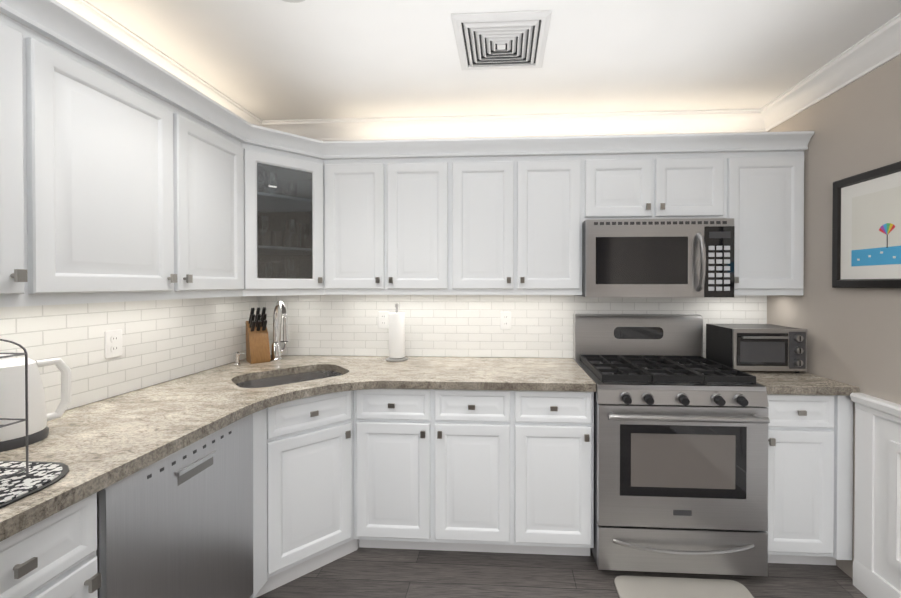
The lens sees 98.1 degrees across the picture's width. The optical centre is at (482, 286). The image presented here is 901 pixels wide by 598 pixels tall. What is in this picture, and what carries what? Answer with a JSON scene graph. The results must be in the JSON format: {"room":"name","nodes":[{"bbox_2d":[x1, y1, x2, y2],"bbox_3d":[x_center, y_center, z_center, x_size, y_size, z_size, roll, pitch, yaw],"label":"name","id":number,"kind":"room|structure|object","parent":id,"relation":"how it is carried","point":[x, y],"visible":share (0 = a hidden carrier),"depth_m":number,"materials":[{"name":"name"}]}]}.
{"room":"kitchen","nodes":[
{"label":"kitchen","id":0,"kind":"room"},
{"bbox_2d":[0,13,259,413],"bbox_3d":[-1.704,0.169,0.038,0.108,2.445,5.400,0,0,3],"label":"wall","id":1,"kind":"structure","parent":0,"point":[163,340],"depth_m":1.71,"materials":[{"name":"white tile"}]},
{"bbox_2d":[0,0,39,306],"bbox_3d":[-1.443,-0.380,0.891,0.327,0.872,0.420,0,0,3],"label":"upper cabinet","id":2,"kind":"object","parent":1,"relation":"attached to","point":[19,44],"depth_m":1.07,"materials":[{"name":"white wood"}]},
{"bbox_2d":[40,0,183,305],"bbox_3d":[-1.418,-0.383,1.345,0.327,0.872,0.490,0,0,3],"label":"upper cabinet","id":3,"kind":"object","parent":1,"relation":"attached to","point":[114,187],"depth_m":1.30,"materials":[{"name":"white wood"}]},
{"bbox_2d":[104,329,121,358],"bbox_3d":[-1.556,0.240,1.648,0.009,0.116,0.072,0,0,3],"label":"electrical outlet","id":4,"kind":"object","parent":1,"relation":"attached to","point":[112,343],"visible":1,"depth_m":1.64,"materials":[{"name":"white plastic"}]},
{"bbox_2d":[184,84,247,298],"bbox_3d":[-1.393,-0.387,1.798,0.327,0.872,0.416,0,0,3],"label":"upper cabinet","id":5,"kind":"object","parent":1,"relation":"attached to","point":[215,222],"depth_m":1.79,"materials":[{"name":"white wood"}]},
{"bbox_2d":[86,0,900,119],"bbox_3d":[-0.010,-1.102,-0.065,3.500,0.100,5.400,0,0,3],"label":"ceiling","id":6,"kind":"structure","parent":0,"point":[305,59],"depth_m":1.77,"materials":[{"name":"white paint"}]},
{"bbox_2d":[282,0,304,2],"bbox_3d":[-0.699,-1.058,1.366,0.175,0.009,0.175,0,1,-42],"label":"recessed light","id":7,"kind":"object","parent":6,"relation":"in","point":[294,1],"visible":1,"depth_m":1.43,"materials":[{"name":"grey"}]},
{"bbox_2d":[56,0,900,140],"bbox_3d":[-0.010,-1.002,-0.064,3.299,0.100,5.199,0,0,3],"label":"crown molding","id":8,"kind":"structure","parent":6,"relation":"attached to","point":[876,48],"depth_m":2.41,"materials":[{"name":"white wood"}]},
{"bbox_2d":[451,10,551,69],"bbox_3d":[0.082,-1.056,1.703,0.390,0.018,0.390,0,0,3],"label":"ceiling vent","id":9,"kind":"object","parent":6,"relation":"in","point":[503,40],"visible":1,"depth_m":1.66,"materials":[{"name":"white metal"}]},
{"bbox_2d":[260,132,763,357],"bbox_3d":[0.141,0.151,2.586,3.270,2.445,0.108,0,0,3],"label":"wall","id":10,"kind":"structure","parent":0,"point":[318,325],"depth_m":2.55,"materials":[{"name":"white tile"}]},
{"bbox_2d":[244,144,323,291],"bbox_3d":[-1.079,-0.350,2.141,0.292,0.723,0.292,0,0,3],"label":"upper cabinet","id":11,"kind":"object","parent":10,"relation":"attached to","point":[284,191],"depth_m":2.18,"materials":[{"name":"white wood"}]},
{"bbox_2d":[378,311,388,328],"bbox_3d":[-0.651,0.218,2.571,0.072,0.116,0.009,0,0,3],"label":"electrical outlet","id":12,"kind":"object","parent":10,"relation":"attached to","point":[383,319],"visible":0.96,"depth_m":2.57,"materials":[{"name":"white plastic"}]},
{"bbox_2d":[320,140,451,294],"bbox_3d":[-0.543,-0.391,2.407,0.733,0.872,0.327,0,0,3],"label":"upper cabinet","id":13,"kind":"object","parent":10,"relation":"attached to","point":[388,222],"depth_m":2.25,"materials":[{"name":"white wood"}]},
{"bbox_2d":[500,312,510,329],"bbox_3d":[0.150,0.218,2.527,0.072,0.116,0.009,0,0,3],"label":"electrical outlet","id":14,"kind":"object","parent":10,"relation":"attached to","point":[505,320],"visible":1,"depth_m":2.52,"materials":[{"name":"white plastic"}]},
{"bbox_2d":[452,136,587,294],"bbox_3d":[0.197,-0.391,2.366,0.749,0.872,0.327,0,0,3],"label":"upper cabinet","id":15,"kind":"object","parent":10,"relation":"attached to","point":[518,216],"depth_m":2.20,"materials":[{"name":"white wood"}]},
{"bbox_2d":[588,133,731,219],"bbox_3d":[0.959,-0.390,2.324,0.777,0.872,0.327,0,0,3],"label":"upper cabinet","id":16,"kind":"object","parent":10,"relation":"attached to","point":[639,181],"depth_m":2.16,"materials":[{"name":"white wood"}]},
{"bbox_2d":[576,218,734,296],"bbox_3d":[0.956,-0.155,2.254,0.773,0.418,0.468,0,0,3],"label":"microwave","id":17,"kind":"object","parent":16,"relation":"attached to","point":[657,257],"visible":0.98,"depth_m":2.08,"materials":[{"name":"grey metal"}]},
{"bbox_2d":[732,132,807,294],"bbox_3d":[1.551,-0.390,2.292,0.409,0.872,0.327,0,0,3],"label":"upper cabinet","id":18,"kind":"object","parent":10,"relation":"attached to","point":[768,184],"depth_m":2.13,"materials":[{"name":"white wood"}]},
{"bbox_2d":[257,547,866,597],"bbox_3d":[-0.010,1.443,-0.046,3.500,0.100,5.400,0,0,3],"label":"floor","id":19,"kind":"structure","parent":0,"point":[360,572],"depth_m":1.84,"materials":[{"name":"grey wood"}]},
{"bbox_2d":[0,493,100,597],"bbox_3d":[-1.301,0.948,0.851,0.617,0.874,0.362,0,0,3],"label":"base cabinet","id":20,"kind":"object","parent":19,"relation":"on","point":[55,556],"depth_m":0.91,"materials":[{"name":"white wood"}]},
{"bbox_2d":[0,385,319,541],"bbox_3d":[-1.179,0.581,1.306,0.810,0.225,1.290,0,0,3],"label":"countertop","id":21,"kind":"structure","parent":20,"relation":"on","point":[96,447],"depth_m":1.26,"materials":[{"name":"stone"}]},
{"bbox_2d":[0,461,68,507],"bbox_3d":[-1.217,0.467,0.853,0.390,0.007,0.375,0,0,3],"label":"drying mat","id":22,"kind":"object","parent":21,"relation":"on","point":[21,485],"visible":1,"depth_m":0.94,"materials":[{"name":"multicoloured patterned fabric"}]},
{"bbox_2d":[0,339,28,479],"bbox_3d":[-1.208,0.294,0.833,0.194,0.337,0.244,0,0,3],"label":"wire rack","id":23,"kind":"object","parent":22,"relation":"on","point":[26,406],"visible":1,"depth_m":0.95,"materials":[{"name":"grey metal"}]},
{"bbox_2d":[0,354,70,451],"bbox_3d":[-1.429,0.335,1.188,0.180,0.265,0.231,0,0,3],"label":"kettle","id":24,"kind":"object","parent":21,"relation":"on","point":[12,390],"visible":0.98,"depth_m":1.16,"materials":[{"name":"white"}]},
{"bbox_2d":[96,414,252,597],"bbox_3d":[-1.264,0.947,1.331,0.624,0.872,0.595,0,0,3],"label":"dishwasher","id":25,"kind":"object","parent":19,"relation":"on","point":[178,524],"visible":0.6,"depth_m":1.27,"materials":[{"name":"grey metal"}]},
{"bbox_2d":[250,391,355,597],"bbox_3d":[-1.092,0.940,2.165,0.889,0.871,0.889,0,0,3],"label":"base cabinet","id":26,"kind":"object","parent":19,"relation":"on","point":[337,475],"depth_m":1.81,"materials":[{"name":"white wood"}]},
{"bbox_2d":[352,389,515,552],"bbox_3d":[-0.237,0.938,2.255,0.805,0.874,0.617,0,0,3],"label":"base cabinet","id":27,"kind":"object","parent":19,"relation":"on","point":[433,469],"depth_m":1.95,"materials":[{"name":"white wood"}]},
{"bbox_2d":[156,301,595,394],"bbox_3d":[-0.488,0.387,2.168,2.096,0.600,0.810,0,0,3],"label":"countertop","id":28,"kind":"structure","parent":27,"relation":"on","point":[333,374],"depth_m":2.13,"materials":[{"name":"stone"}]},
{"bbox_2d":[246,307,270,363],"bbox_3d":[-1.389,0.293,2.412,0.105,0.332,0.150,0,1,-42],"label":"knife block","id":29,"kind":"object","parent":28,"relation":"on","point":[257,345],"visible":1,"depth_m":2.38,"materials":[{"name":"brown wood"}]},
{"bbox_2d":[234,301,288,365],"bbox_3d":[-1.301,0.272,2.383,0.298,0.374,0.239,0,0,3],"label":"faucet","id":30,"kind":"object","parent":28,"relation":"on","point":[276,360],"depth_m":2.38,"materials":[{"name":"silver metal"}]},
{"bbox_2d":[236,371,342,387],"bbox_3d":[-1.000,0.595,2.060,0.594,0.185,0.594,0,0,3],"label":"sink","id":31,"kind":"object","parent":28,"relation":"in","point":[269,380],"depth_m":2.20,"materials":[{"name":"metal"}]},
{"bbox_2d":[386,303,407,361],"bbox_3d":[-0.538,0.281,2.453,0.136,0.355,0.136,0,0,3],"label":"paper towel","id":32,"kind":"object","parent":28,"relation":"on","point":[396,336],"visible":1,"depth_m":2.41,"materials":[{"name":"white paper"}]},
{"bbox_2d":[516,391,593,555],"bbox_3d":[0.364,0.938,2.221,0.399,0.874,0.617,0,0,3],"label":"base cabinet","id":33,"kind":"object","parent":19,"relation":"on","point":[555,429],"depth_m":1.92,"materials":[{"name":"white wood"}]},
{"bbox_2d":[573,314,769,575],"bbox_3d":[0.948,0.776,2.118,0.773,1.203,0.724,0,0,3],"label":"range","id":34,"kind":"object","parent":19,"relation":"on","point":[681,422],"visible":0.96,"depth_m":1.82,"materials":[{"name":"grey metal"}]},
{"bbox_2d":[614,575,753,597],"bbox_3d":[0.896,1.375,1.591,0.590,0.011,0.500,0,0,3],"label":"mat","id":35,"kind":"object","parent":19,"relation":"on","point":[645,587],"visible":1,"depth_m":1.77,"materials":[{"name":"beige fabric"}]},
{"bbox_2d":[766,394,852,564],"bbox_3d":[1.550,0.939,2.156,0.421,0.874,0.617,0,0,3],"label":"base cabinet","id":36,"kind":"object","parent":19,"relation":"on","point":[810,437],"depth_m":1.85,"materials":[{"name":"white wood"}]},
{"bbox_2d":[742,371,858,395],"bbox_3d":[1.549,0.482,2.138,0.422,0.040,0.647,0,0,3],"label":"countertop","id":37,"kind":"structure","parent":36,"relation":"on","point":[775,382],"depth_m":1.85,"materials":[{"name":"stone"}]},
{"bbox_2d":[706,324,807,372],"bbox_3d":[1.541,0.342,2.206,0.379,0.237,0.325,0,0,3],"label":"toaster oven","id":38,"kind":"object","parent":37,"relation":"on","point":[755,347],"visible":0.98,"depth_m":2.08,"materials":[{"name":"silver metal"}]},
{"bbox_2d":[764,55,900,578],"bbox_3d":[1.687,0.171,-0.149,0.100,2.445,5.400,0,0,3],"label":"wall","id":39,"kind":"structure","parent":0,"point":[854,337],"depth_m":1.87,"materials":[{"name":"beige paint"}]},
{"bbox_2d":[832,161,900,287],"bbox_3d":[1.713,-0.254,1.534,0.028,0.520,0.780,0,0,3],"label":"picture frame","id":40,"kind":"object","parent":39,"relation":"attached to","point":[866,231],"visible":1,"depth_m":1.74,"materials":[{"name":"black"}]},
{"bbox_2d":[850,393,900,597],"bbox_3d":[1.595,0.950,-0.465,0.048,0.892,4.543,0,0,3],"label":"wainscoting","id":41,"kind":"structure","parent":39,"relation":"attached to","point":[877,551],"depth_m":1.70,"materials":[{"name":"white wood"}]}
]}

